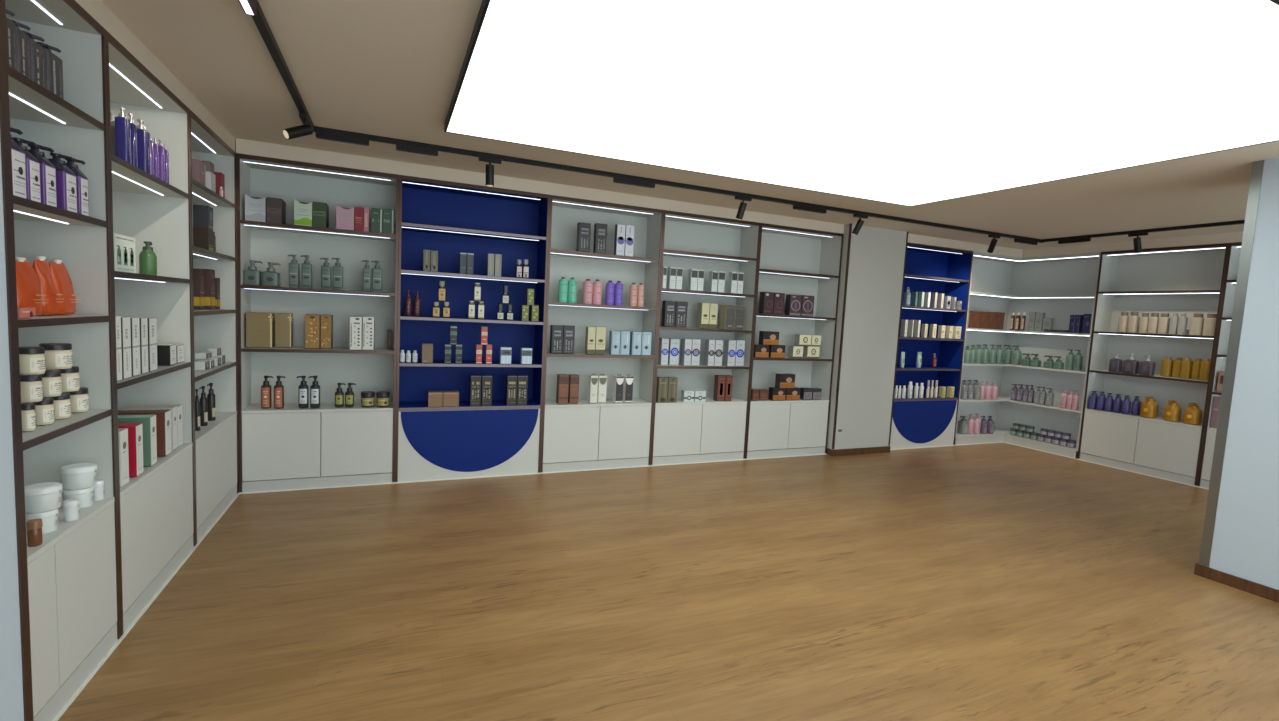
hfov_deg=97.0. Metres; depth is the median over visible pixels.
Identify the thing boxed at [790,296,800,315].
print
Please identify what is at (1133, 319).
lotion bottle
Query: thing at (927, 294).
carton
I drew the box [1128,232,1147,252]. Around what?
track spotlight
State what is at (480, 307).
perfume bottle
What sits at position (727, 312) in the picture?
carton
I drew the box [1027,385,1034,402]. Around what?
pump bottle
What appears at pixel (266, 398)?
pump bottle
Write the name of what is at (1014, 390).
pump bottle
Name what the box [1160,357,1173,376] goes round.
lotion bottle
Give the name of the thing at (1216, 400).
gift box
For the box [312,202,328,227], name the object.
gift box
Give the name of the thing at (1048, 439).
jar
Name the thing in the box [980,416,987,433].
pump bottle
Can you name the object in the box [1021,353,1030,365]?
pump bottle
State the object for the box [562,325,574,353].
carton
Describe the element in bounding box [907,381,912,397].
lotion bottle
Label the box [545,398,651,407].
shelf
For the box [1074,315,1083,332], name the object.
carton
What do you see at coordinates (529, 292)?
carton
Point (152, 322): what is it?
carton
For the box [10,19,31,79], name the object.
pump bottle
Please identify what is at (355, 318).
print
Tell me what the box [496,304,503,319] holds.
perfume bottle
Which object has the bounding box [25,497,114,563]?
countertop
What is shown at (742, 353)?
print
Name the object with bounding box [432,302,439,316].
perfume bottle
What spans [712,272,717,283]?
print
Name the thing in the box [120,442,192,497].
countertop
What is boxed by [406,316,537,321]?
shelf
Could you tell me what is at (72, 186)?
label
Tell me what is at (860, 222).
track spotlight
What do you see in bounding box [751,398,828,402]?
countertop
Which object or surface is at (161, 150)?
pump bottle
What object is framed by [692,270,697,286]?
print
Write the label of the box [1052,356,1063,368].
pump bottle
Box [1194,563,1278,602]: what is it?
baseboard
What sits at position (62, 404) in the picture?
jar
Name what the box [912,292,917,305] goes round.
carton
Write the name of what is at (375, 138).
track rail
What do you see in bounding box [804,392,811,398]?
print
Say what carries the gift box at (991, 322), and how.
on the shelving at (1060, 287)
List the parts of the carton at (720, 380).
panel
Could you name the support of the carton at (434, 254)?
on the display cabinet at (465, 441)
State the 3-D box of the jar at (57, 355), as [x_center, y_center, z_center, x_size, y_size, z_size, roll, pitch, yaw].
[-2.080,-0.016,2.019,0.082,0.088,0.081,1,5,-24]
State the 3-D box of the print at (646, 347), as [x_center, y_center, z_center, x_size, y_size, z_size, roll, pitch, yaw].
[0.060,-0.156,5.266,0.069,0.203,0.001,1,5,-24]
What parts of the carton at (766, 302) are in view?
panel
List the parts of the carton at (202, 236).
panel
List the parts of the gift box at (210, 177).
panel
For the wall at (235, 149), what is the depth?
4.27 m
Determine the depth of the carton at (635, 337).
5.23 m
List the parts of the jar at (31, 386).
lid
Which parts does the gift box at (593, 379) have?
panel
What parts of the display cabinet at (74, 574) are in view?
door, panel, trim, door, edge post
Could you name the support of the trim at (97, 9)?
attached to the wall at (11, 683)
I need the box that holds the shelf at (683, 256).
[663,252,750,262]
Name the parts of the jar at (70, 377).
lid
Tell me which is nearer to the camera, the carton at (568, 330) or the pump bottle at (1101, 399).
the carton at (568, 330)
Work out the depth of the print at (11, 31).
1.71 m
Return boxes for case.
[1056,330,1068,332]
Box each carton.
[113,233,135,272]
[115,315,121,380]
[118,409,171,456]
[118,414,156,465]
[118,423,143,476]
[118,428,128,486]
[121,316,131,378]
[123,406,176,449]
[130,317,140,376]
[133,405,182,446]
[139,317,148,373]
[147,317,156,371]
[157,344,176,364]
[176,344,183,362]
[193,204,212,229]
[193,226,212,250]
[193,268,204,309]
[194,360,209,370]
[195,352,211,358]
[204,269,214,308]
[208,347,220,355]
[210,360,213,368]
[211,357,220,365]
[215,278,219,308]
[218,355,224,364]
[354,207,363,230]
[364,208,369,231]
[371,208,381,232]
[382,208,393,233]
[387,329,392,348]
[423,250,429,271]
[430,251,437,271]
[444,344,450,362]
[450,326,456,344]
[455,344,461,362]
[459,253,466,273]
[466,253,473,274]
[469,375,480,405]
[475,344,481,363]
[480,326,487,344]
[481,375,491,405]
[485,344,491,363]
[487,254,493,275]
[494,254,501,276]
[499,347,511,363]
[505,375,516,405]
[516,375,527,404]
[520,348,531,363]
[521,305,528,320]
[526,289,533,304]
[530,305,538,320]
[549,325,562,353]
[556,374,568,403]
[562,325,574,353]
[568,374,579,402]
[576,222,590,252]
[585,326,595,353]
[593,223,607,253]
[594,326,605,354]
[609,331,619,354]
[614,224,625,255]
[619,331,629,354]
[624,224,634,256]
[629,331,641,354]
[641,332,651,354]
[656,377,667,402]
[658,338,668,364]
[661,301,675,326]
[662,266,666,287]
[667,267,675,288]
[667,377,677,402]
[668,338,679,364]
[675,267,682,289]
[675,301,687,327]
[680,339,691,365]
[681,390,694,401]
[688,269,697,290]
[691,339,700,365]
[694,390,705,401]
[696,303,709,327]
[697,269,703,290]
[704,339,714,365]
[708,271,717,291]
[708,303,717,328]
[713,375,725,400]
[714,340,722,365]
[717,271,725,292]
[719,305,734,328]
[724,340,735,365]
[724,375,732,400]
[728,272,737,293]
[734,306,744,329]
[735,340,744,365]
[737,272,743,293]
[759,292,773,313]
[773,293,784,314]
[785,295,801,315]
[801,295,814,315]
[900,320,907,336]
[907,320,913,336]
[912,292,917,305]
[913,320,920,336]
[917,292,924,306]
[921,324,927,337]
[924,292,930,306]
[929,324,936,337]
[931,293,937,307]
[937,294,943,307]
[937,325,945,337]
[938,386,945,397]
[944,296,950,308]
[945,326,952,338]
[946,386,954,396]
[951,297,956,308]
[952,326,961,338]
[956,301,961,309]
[1027,312,1035,330]
[1034,312,1045,331]
[1042,318,1053,331]
[1068,315,1075,332]
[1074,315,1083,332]
[1082,314,1091,333]
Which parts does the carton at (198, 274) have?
panel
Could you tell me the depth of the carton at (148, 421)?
2.65 m
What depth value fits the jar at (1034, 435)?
7.09 m
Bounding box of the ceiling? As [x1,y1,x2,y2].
[102,0,1278,249]
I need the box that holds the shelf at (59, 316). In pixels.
[18,314,100,319]
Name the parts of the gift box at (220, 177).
panel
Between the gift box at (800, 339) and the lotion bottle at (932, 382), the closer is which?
the gift box at (800, 339)
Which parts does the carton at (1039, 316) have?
panel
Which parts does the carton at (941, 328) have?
panel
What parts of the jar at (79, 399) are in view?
lid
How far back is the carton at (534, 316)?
4.87 m
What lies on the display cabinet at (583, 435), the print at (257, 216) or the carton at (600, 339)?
the carton at (600, 339)
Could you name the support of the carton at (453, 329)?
on the carton at (447, 347)
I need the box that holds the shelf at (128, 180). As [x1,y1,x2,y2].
[112,161,186,198]
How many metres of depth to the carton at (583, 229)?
4.97 m
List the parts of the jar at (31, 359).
lid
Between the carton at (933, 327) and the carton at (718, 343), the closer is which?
the carton at (718, 343)
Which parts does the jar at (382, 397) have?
lid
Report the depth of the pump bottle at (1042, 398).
7.00 m
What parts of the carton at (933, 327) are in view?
panel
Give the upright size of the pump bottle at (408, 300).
0.206 m
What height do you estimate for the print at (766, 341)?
0.107 m
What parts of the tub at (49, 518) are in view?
lid, lid, cosmetic tub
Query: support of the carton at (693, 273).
on the display cabinet at (710, 430)
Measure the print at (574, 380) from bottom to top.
0.200 m
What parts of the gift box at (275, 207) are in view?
panel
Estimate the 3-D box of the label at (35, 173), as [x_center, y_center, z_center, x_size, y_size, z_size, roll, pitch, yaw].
[-1.911,-0.558,1.791,0.001,0.091,0.048,1,5,-24]
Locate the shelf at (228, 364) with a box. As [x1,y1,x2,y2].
[194,361,233,376]
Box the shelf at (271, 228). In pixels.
[241,223,395,240]
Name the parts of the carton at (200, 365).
panel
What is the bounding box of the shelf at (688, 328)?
[660,326,748,330]
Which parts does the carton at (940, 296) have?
panel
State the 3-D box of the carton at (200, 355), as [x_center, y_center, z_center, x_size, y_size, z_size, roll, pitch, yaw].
[-2.755,-0.033,3.575,0.057,0.036,0.120,1,5,-24]
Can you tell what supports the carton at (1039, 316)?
on the shelving at (1060, 287)
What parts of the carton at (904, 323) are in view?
panel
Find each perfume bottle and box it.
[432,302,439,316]
[438,281,445,301]
[442,302,449,317]
[468,301,474,318]
[473,283,480,300]
[477,301,483,318]
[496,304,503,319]
[502,285,508,303]
[506,304,512,319]
[516,259,521,277]
[522,259,528,278]
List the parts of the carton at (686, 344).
panel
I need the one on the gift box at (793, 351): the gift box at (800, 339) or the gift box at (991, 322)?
the gift box at (800, 339)
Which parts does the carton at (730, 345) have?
panel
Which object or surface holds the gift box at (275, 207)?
on the display cabinet at (291, 447)
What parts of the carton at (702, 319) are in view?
panel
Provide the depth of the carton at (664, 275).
5.32 m
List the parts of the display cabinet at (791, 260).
edge post, door, panel, panel, trim, door, panel, edge post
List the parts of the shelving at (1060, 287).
panel, panel, shelf, shelf, shelf, shelf, shelf, panel, panel, panel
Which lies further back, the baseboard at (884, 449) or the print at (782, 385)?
the baseboard at (884, 449)
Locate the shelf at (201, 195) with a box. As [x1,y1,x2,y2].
[192,184,232,207]
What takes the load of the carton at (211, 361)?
on the display cabinet at (216, 443)
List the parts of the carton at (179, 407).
panel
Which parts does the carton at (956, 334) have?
panel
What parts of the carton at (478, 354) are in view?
panel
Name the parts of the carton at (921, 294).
panel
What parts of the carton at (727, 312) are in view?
panel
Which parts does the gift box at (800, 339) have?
panel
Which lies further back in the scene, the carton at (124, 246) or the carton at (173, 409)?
the carton at (173, 409)
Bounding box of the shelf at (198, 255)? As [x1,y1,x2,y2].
[193,250,232,260]
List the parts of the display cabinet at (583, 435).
edge post, door, panel, panel, trim, door, panel, edge post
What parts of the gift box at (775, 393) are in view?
panel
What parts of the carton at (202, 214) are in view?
panel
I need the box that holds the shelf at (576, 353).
[547,351,651,355]
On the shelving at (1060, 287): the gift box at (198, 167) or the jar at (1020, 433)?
the jar at (1020, 433)
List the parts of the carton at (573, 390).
panel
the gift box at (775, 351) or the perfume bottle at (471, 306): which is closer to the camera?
the perfume bottle at (471, 306)
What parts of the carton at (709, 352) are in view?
panel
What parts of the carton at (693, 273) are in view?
panel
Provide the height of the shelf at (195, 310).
0.022 m
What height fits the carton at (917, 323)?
0.201 m
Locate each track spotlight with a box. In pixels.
[283,112,312,139]
[479,156,500,185]
[735,196,751,219]
[852,214,867,234]
[987,235,1000,252]
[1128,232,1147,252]
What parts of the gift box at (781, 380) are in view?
panel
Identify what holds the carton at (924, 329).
on the display cabinet at (924, 422)
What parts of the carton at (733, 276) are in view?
panel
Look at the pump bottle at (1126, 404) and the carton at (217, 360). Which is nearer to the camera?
the carton at (217, 360)
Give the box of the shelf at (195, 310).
[194,309,230,311]
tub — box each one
[24,482,62,533]
[60,463,97,508]
[62,499,78,521]
[93,480,104,500]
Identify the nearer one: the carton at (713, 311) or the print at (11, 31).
the print at (11, 31)
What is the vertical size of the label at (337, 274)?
0.137 m
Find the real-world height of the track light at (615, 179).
0.037 m
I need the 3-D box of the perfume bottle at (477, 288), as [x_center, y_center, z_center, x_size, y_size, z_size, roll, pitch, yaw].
[-1.343,-0.566,4.683,0.054,0.150,0.051,1,5,-24]
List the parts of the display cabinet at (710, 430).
edge post, door, panel, panel, trim, door, panel, edge post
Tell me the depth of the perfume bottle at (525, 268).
4.80 m
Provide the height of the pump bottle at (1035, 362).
0.157 m
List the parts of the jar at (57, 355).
lid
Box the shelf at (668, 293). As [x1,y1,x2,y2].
[666,291,743,296]
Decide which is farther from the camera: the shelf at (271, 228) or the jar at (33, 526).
the shelf at (271, 228)
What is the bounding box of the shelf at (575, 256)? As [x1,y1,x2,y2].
[550,252,656,263]
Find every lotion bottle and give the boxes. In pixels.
[213,232,215,251]
[400,350,404,361]
[406,350,410,361]
[412,350,417,361]
[558,277,567,302]
[567,277,576,302]
[582,279,592,303]
[592,279,601,304]
[605,280,614,304]
[614,281,622,305]
[629,283,637,306]
[637,283,643,306]
[894,385,897,397]
[898,385,900,397]
[901,385,905,397]
[904,287,910,305]
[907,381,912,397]
[914,383,918,397]
[919,383,923,397]
[926,380,929,397]
[930,380,933,397]
[934,380,937,397]
[1010,312,1014,329]
[1015,313,1020,329]
[1021,313,1025,330]
[1117,312,1128,331]
[1127,312,1139,332]
[1139,313,1148,332]
[1147,313,1159,333]
[1157,313,1169,333]
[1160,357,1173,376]
[1168,313,1178,333]
[1171,357,1182,377]
[1177,313,1187,334]
[1180,358,1192,378]
[1189,313,1204,335]
[1191,358,1201,379]
[1199,359,1210,380]
[1202,314,1216,335]
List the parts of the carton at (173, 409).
panel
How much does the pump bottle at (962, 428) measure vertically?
0.228 m
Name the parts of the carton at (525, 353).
panel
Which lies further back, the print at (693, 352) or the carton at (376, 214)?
the print at (693, 352)
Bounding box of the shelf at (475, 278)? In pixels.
[402,273,541,283]
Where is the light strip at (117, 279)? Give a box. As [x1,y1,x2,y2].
[114,277,175,282]
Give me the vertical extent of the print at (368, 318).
0.220 m
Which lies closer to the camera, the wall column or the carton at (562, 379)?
the carton at (562, 379)
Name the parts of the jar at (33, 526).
lid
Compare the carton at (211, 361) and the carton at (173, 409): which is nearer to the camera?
the carton at (173, 409)
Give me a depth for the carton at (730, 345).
5.65 m
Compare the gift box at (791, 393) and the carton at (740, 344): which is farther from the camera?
the gift box at (791, 393)
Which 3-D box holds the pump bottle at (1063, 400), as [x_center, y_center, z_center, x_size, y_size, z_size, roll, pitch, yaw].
[5.114,0.452,6.818,0.072,0.232,0.086,1,5,-24]
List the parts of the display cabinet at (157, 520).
panel, edge post, trim, panel, panel, door, edge post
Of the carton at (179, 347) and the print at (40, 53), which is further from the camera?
the carton at (179, 347)
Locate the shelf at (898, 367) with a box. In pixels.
[897,366,954,368]
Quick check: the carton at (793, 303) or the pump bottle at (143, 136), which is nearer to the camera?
the pump bottle at (143, 136)
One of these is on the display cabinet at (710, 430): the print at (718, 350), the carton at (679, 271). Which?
the carton at (679, 271)
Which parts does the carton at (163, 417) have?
panel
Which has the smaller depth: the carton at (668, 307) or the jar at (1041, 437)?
the carton at (668, 307)
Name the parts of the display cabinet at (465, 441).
panel, edge post, panel, panel, half circle panel, panel, trim, panel, edge post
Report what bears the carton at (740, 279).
on the display cabinet at (710, 430)
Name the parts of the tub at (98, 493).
lid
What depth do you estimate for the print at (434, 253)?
4.51 m
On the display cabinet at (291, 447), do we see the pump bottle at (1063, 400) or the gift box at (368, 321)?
the gift box at (368, 321)
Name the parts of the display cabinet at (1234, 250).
door, trim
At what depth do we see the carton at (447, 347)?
4.58 m
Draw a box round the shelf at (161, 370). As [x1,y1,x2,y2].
[117,362,187,382]
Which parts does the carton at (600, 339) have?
panel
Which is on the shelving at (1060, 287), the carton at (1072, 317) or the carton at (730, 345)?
the carton at (1072, 317)
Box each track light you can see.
[238,0,255,15]
[316,131,368,145]
[396,144,437,155]
[613,177,654,187]
[793,205,826,213]
[1014,239,1037,244]
[1058,238,1090,243]
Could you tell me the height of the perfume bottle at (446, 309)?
0.127 m
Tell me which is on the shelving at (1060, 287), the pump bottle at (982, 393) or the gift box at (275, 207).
the pump bottle at (982, 393)
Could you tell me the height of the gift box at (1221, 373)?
0.203 m
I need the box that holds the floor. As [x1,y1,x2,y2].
[58,442,1278,720]
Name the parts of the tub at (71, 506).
lid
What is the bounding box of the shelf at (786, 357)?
[754,356,826,358]
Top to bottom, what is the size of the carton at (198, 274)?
0.247 m
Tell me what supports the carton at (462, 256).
on the display cabinet at (465, 441)
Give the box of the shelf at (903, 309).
[902,308,959,311]
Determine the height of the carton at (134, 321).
0.256 m
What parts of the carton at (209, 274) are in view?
panel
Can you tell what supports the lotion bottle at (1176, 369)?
on the display cabinet at (1189, 280)
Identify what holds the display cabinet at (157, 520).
on the floor
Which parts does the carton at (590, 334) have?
panel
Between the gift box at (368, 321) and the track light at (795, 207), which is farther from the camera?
the track light at (795, 207)
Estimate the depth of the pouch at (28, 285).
1.86 m
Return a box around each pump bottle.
[6,9,16,70]
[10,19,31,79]
[10,127,26,198]
[12,137,40,202]
[21,30,45,87]
[27,144,56,206]
[37,42,63,98]
[48,153,76,212]
[65,158,88,215]
[110,111,115,155]
[115,106,130,163]
[128,113,136,166]
[136,118,150,173]
[139,241,156,275]
[150,134,153,175]
[153,137,158,177]
[158,139,164,181]
[164,143,168,183]
[195,389,199,430]
[199,386,207,425]
[207,383,215,420]
[243,260,262,285]
[261,375,272,407]
[262,262,280,286]
[274,376,285,407]
[288,254,298,287]
[296,375,308,407]
[300,255,311,288]
[308,376,319,407]
[320,258,330,289]
[332,258,342,289]
[335,383,345,406]
[345,383,355,406]
[361,260,370,291]
[371,261,381,291]
[403,290,411,315]
[412,291,420,315]
[931,353,936,367]
[957,416,968,433]
[960,380,967,398]
[963,346,970,362]
[967,380,973,398]
[967,414,974,433]
[970,345,976,363]
[972,380,980,398]
[973,413,980,433]
[975,344,982,363]
[980,381,985,398]
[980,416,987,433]
[982,344,989,363]
[985,381,991,398]
[987,416,993,433]
[989,345,996,363]
[991,382,997,398]
[996,345,1003,363]
[1003,345,1012,363]
[1010,384,1017,399]
[1011,345,1021,364]
[1016,384,1023,400]
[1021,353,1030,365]
[1022,385,1028,401]
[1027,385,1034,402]
[1030,354,1040,366]
[1034,386,1040,403]
[1039,387,1046,404]
[1043,355,1053,367]
[1045,388,1053,405]
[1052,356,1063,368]
[1060,388,1067,407]
[1065,349,1074,369]
[1066,389,1073,408]
[1072,390,1079,409]
[1073,350,1082,370]
[1088,391,1097,408]
[1096,391,1105,409]
[1104,393,1113,411]
[1108,353,1122,371]
[1112,394,1122,412]
[1121,395,1130,413]
[1122,354,1138,373]
[1131,396,1140,414]
[1138,355,1155,375]
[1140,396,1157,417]
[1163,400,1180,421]
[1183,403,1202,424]
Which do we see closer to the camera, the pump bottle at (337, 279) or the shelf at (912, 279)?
the pump bottle at (337, 279)
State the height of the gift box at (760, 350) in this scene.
0.130 m
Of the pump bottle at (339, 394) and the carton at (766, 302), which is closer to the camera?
the pump bottle at (339, 394)
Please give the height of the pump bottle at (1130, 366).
0.213 m
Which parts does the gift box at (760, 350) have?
panel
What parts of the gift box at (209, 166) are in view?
panel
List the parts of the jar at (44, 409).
lid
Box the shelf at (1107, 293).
[1106,292,1219,294]
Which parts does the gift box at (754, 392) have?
panel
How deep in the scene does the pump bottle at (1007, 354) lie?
7.41 m
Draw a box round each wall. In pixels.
[0,140,23,720]
[235,149,238,463]
[1200,158,1278,589]
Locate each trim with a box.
[0,0,33,720]
[75,0,234,150]
[236,138,1022,257]
[832,223,851,448]
[888,232,907,445]
[1022,232,1242,257]
[1199,160,1263,566]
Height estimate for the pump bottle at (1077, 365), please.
0.245 m
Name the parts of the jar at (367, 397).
lid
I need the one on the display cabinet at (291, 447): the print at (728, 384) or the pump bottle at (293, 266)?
the pump bottle at (293, 266)
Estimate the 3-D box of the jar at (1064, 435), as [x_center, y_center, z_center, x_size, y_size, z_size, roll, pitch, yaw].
[5.117,0.905,6.781,0.083,0.070,0.082,1,5,-24]
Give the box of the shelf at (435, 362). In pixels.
[399,360,540,364]
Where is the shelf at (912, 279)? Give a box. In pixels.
[904,276,960,282]
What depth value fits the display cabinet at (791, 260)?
6.15 m
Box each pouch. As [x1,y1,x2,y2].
[15,257,48,314]
[32,256,63,314]
[49,259,80,313]
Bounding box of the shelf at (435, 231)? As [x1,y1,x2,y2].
[402,226,544,242]
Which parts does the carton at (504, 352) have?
panel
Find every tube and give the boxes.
[900,352,904,367]
[916,352,921,367]
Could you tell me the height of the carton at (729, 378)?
0.259 m
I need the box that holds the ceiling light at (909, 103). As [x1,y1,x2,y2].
[444,0,1278,206]
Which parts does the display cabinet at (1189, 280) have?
edge post, panel, door, panel, trim, panel, door, edge post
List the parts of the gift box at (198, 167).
panel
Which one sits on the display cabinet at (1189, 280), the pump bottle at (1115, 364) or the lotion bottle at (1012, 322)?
the pump bottle at (1115, 364)
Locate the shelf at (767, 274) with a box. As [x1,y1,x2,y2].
[759,271,831,278]
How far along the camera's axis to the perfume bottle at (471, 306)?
4.66 m
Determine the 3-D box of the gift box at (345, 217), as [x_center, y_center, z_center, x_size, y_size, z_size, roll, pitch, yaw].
[-2.216,-1.073,4.268,0.118,0.182,0.101,1,5,-24]
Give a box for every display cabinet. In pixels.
[5,0,122,720]
[106,30,196,638]
[190,110,239,546]
[236,153,398,493]
[395,175,549,483]
[540,195,663,473]
[650,210,760,465]
[745,223,843,459]
[890,242,972,449]
[1077,243,1228,486]
[1196,242,1241,489]
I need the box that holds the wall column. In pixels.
[827,224,906,449]
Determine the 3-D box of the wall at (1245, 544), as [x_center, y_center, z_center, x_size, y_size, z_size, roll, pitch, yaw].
[3.993,0.129,3.139,0.650,2.500,0.865,1,5,-24]
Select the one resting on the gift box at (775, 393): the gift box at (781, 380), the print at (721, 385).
the gift box at (781, 380)
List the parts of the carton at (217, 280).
panel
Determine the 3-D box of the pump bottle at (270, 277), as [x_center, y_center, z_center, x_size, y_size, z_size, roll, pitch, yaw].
[-2.687,-0.630,4.137,0.114,0.174,0.091,1,5,-24]
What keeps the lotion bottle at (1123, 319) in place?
on the display cabinet at (1189, 280)
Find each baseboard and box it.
[827,446,890,455]
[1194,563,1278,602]
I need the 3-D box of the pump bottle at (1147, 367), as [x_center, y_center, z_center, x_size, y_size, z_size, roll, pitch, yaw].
[5.439,0.051,6.061,0.081,0.211,0.118,1,5,-24]
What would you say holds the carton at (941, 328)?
on the display cabinet at (924, 422)
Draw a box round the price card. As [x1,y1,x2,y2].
[17,307,35,317]
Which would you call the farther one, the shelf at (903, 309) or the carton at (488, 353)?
the shelf at (903, 309)
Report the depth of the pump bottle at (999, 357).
7.28 m
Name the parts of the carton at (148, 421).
panel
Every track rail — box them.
[251,0,313,130]
[312,126,1043,242]
[1041,220,1244,241]
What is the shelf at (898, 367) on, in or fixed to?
attached to the display cabinet at (924, 422)
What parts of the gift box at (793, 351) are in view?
panel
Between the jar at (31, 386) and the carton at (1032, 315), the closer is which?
the jar at (31, 386)
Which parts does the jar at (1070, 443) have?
lid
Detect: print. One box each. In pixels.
[8,28,15,68]
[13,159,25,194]
[22,38,29,78]
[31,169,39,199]
[37,50,44,85]
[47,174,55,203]
[53,60,61,97]
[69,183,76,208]
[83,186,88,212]
[116,326,121,371]
[117,237,133,270]
[129,129,130,154]
[132,325,139,367]
[141,325,147,365]
[149,325,156,363]
[200,276,204,305]
[209,211,212,228]
[211,275,214,305]
[245,213,264,220]
[260,314,271,346]
[267,208,280,212]
[280,314,290,346]
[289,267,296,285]
[294,218,311,225]
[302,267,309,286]
[306,316,317,342]
[313,211,325,215]
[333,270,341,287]
[336,222,353,229]
[351,318,359,346]
[363,318,371,346]
[425,251,428,269]
[432,252,435,270]
[501,348,511,361]
[508,376,516,402]
[553,330,560,351]
[559,377,568,398]
[565,331,572,351]
[570,377,578,398]
[580,228,587,250]
[598,229,604,251]
[617,227,624,251]
[621,333,627,348]
[626,227,632,252]
[642,333,649,354]
[660,379,666,401]
[666,306,673,324]
[670,268,675,284]
[670,343,678,361]
[670,379,674,401]
[677,269,682,280]
[677,306,684,325]
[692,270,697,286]
[692,349,699,355]
[698,271,703,286]
[701,303,708,327]
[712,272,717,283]
[715,344,722,362]
[719,272,724,279]
[719,379,723,399]
[726,379,730,399]
[728,350,735,362]
[732,273,737,280]
[736,345,743,362]
[738,274,743,289]
[755,348,768,356]
[761,393,767,398]
[763,334,778,344]
[771,348,784,357]
[773,391,784,399]
[780,377,794,387]
[786,391,799,399]
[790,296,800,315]
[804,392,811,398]
[813,392,820,398]
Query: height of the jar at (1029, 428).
0.070 m
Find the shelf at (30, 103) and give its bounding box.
[8,75,101,130]
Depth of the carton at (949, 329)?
6.91 m
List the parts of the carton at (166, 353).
panel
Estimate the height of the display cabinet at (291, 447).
2.400 m
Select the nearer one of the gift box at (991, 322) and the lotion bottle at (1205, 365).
the lotion bottle at (1205, 365)
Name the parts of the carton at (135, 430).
panel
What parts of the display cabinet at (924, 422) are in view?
panel, panel, half circle panel, panel, trim, panel, edge post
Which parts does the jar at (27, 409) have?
lid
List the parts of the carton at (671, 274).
panel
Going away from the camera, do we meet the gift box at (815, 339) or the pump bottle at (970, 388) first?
the gift box at (815, 339)
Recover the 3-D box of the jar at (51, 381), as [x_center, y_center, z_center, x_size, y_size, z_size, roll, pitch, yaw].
[-2.043,0.079,1.960,0.059,0.088,0.058,1,5,-24]
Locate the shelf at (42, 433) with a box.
[22,409,108,441]
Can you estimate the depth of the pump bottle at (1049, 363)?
6.95 m
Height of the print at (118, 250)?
0.134 m
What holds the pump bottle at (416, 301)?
on the display cabinet at (465, 441)
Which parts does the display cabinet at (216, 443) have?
edge post, panel, trim, panel, door, edge post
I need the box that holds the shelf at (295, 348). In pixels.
[244,346,393,350]
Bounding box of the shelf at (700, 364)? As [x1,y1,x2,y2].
[658,363,746,366]
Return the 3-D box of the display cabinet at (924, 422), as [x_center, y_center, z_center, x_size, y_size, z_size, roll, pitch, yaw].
[3.394,-0.156,6.878,1.161,2.400,0.339,1,5,-24]
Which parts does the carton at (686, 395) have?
panel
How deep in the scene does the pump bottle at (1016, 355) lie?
7.31 m
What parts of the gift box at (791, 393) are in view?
panel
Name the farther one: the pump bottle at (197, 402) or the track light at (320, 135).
the track light at (320, 135)
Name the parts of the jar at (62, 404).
lid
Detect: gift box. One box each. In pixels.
[192,159,205,186]
[202,160,213,173]
[206,171,215,192]
[214,172,224,197]
[245,194,265,221]
[246,312,273,347]
[266,197,285,223]
[275,313,292,347]
[294,199,311,225]
[305,314,320,348]
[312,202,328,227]
[320,315,332,348]
[336,204,354,229]
[349,316,361,349]
[362,316,374,349]
[421,343,432,362]
[428,391,442,406]
[443,391,458,406]
[588,374,597,402]
[597,374,606,402]
[613,374,623,401]
[623,374,633,401]
[751,389,758,399]
[754,344,768,357]
[759,331,778,344]
[759,389,768,399]
[769,345,785,357]
[769,387,785,399]
[775,374,794,387]
[785,387,799,399]
[788,346,802,357]
[794,334,811,345]
[800,388,812,399]
[803,346,819,357]
[811,335,820,346]
[812,388,821,399]
[968,311,979,327]
[979,311,987,328]
[987,312,996,328]
[995,312,1004,329]
[1210,396,1220,427]
[1216,371,1224,391]
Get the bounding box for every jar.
[19,347,45,374]
[20,374,42,401]
[21,403,35,430]
[26,519,42,546]
[32,397,54,424]
[39,343,72,368]
[41,370,61,396]
[53,392,70,418]
[54,366,79,391]
[68,387,88,412]
[361,391,374,406]
[376,391,389,406]
[1010,428,1016,434]
[1013,423,1019,428]
[1016,429,1023,436]
[1020,424,1027,430]
[1023,431,1030,437]
[1026,426,1034,431]
[1030,432,1037,439]
[1037,433,1044,440]
[1040,428,1048,434]
[1045,435,1052,442]
[1048,430,1055,436]
[1052,437,1059,444]
[1055,431,1062,437]
[1060,438,1067,445]
[1062,432,1070,439]
[1067,439,1075,447]
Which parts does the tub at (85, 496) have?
lid, lid, cosmetic tub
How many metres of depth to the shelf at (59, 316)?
1.98 m
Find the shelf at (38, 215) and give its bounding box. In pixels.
[13,204,100,226]
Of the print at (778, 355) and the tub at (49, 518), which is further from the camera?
the print at (778, 355)
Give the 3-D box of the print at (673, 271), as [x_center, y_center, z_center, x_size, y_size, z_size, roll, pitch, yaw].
[0.318,-0.794,5.354,0.057,0.153,0.001,1,5,-24]
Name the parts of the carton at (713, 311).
panel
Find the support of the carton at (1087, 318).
on the shelving at (1060, 287)
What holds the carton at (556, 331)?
on the display cabinet at (583, 435)
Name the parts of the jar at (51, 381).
lid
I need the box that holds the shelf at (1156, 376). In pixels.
[1094,370,1207,381]
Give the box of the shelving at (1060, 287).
[955,251,1100,458]
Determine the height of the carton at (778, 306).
0.223 m
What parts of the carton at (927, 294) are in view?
panel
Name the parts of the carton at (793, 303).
panel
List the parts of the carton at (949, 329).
panel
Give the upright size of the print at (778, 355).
0.101 m
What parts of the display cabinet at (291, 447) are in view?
edge post, panel, door, trim, panel, panel, door, edge post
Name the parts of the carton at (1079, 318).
panel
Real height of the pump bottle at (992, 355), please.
0.245 m
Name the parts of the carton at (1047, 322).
panel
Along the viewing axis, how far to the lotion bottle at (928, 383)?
6.81 m

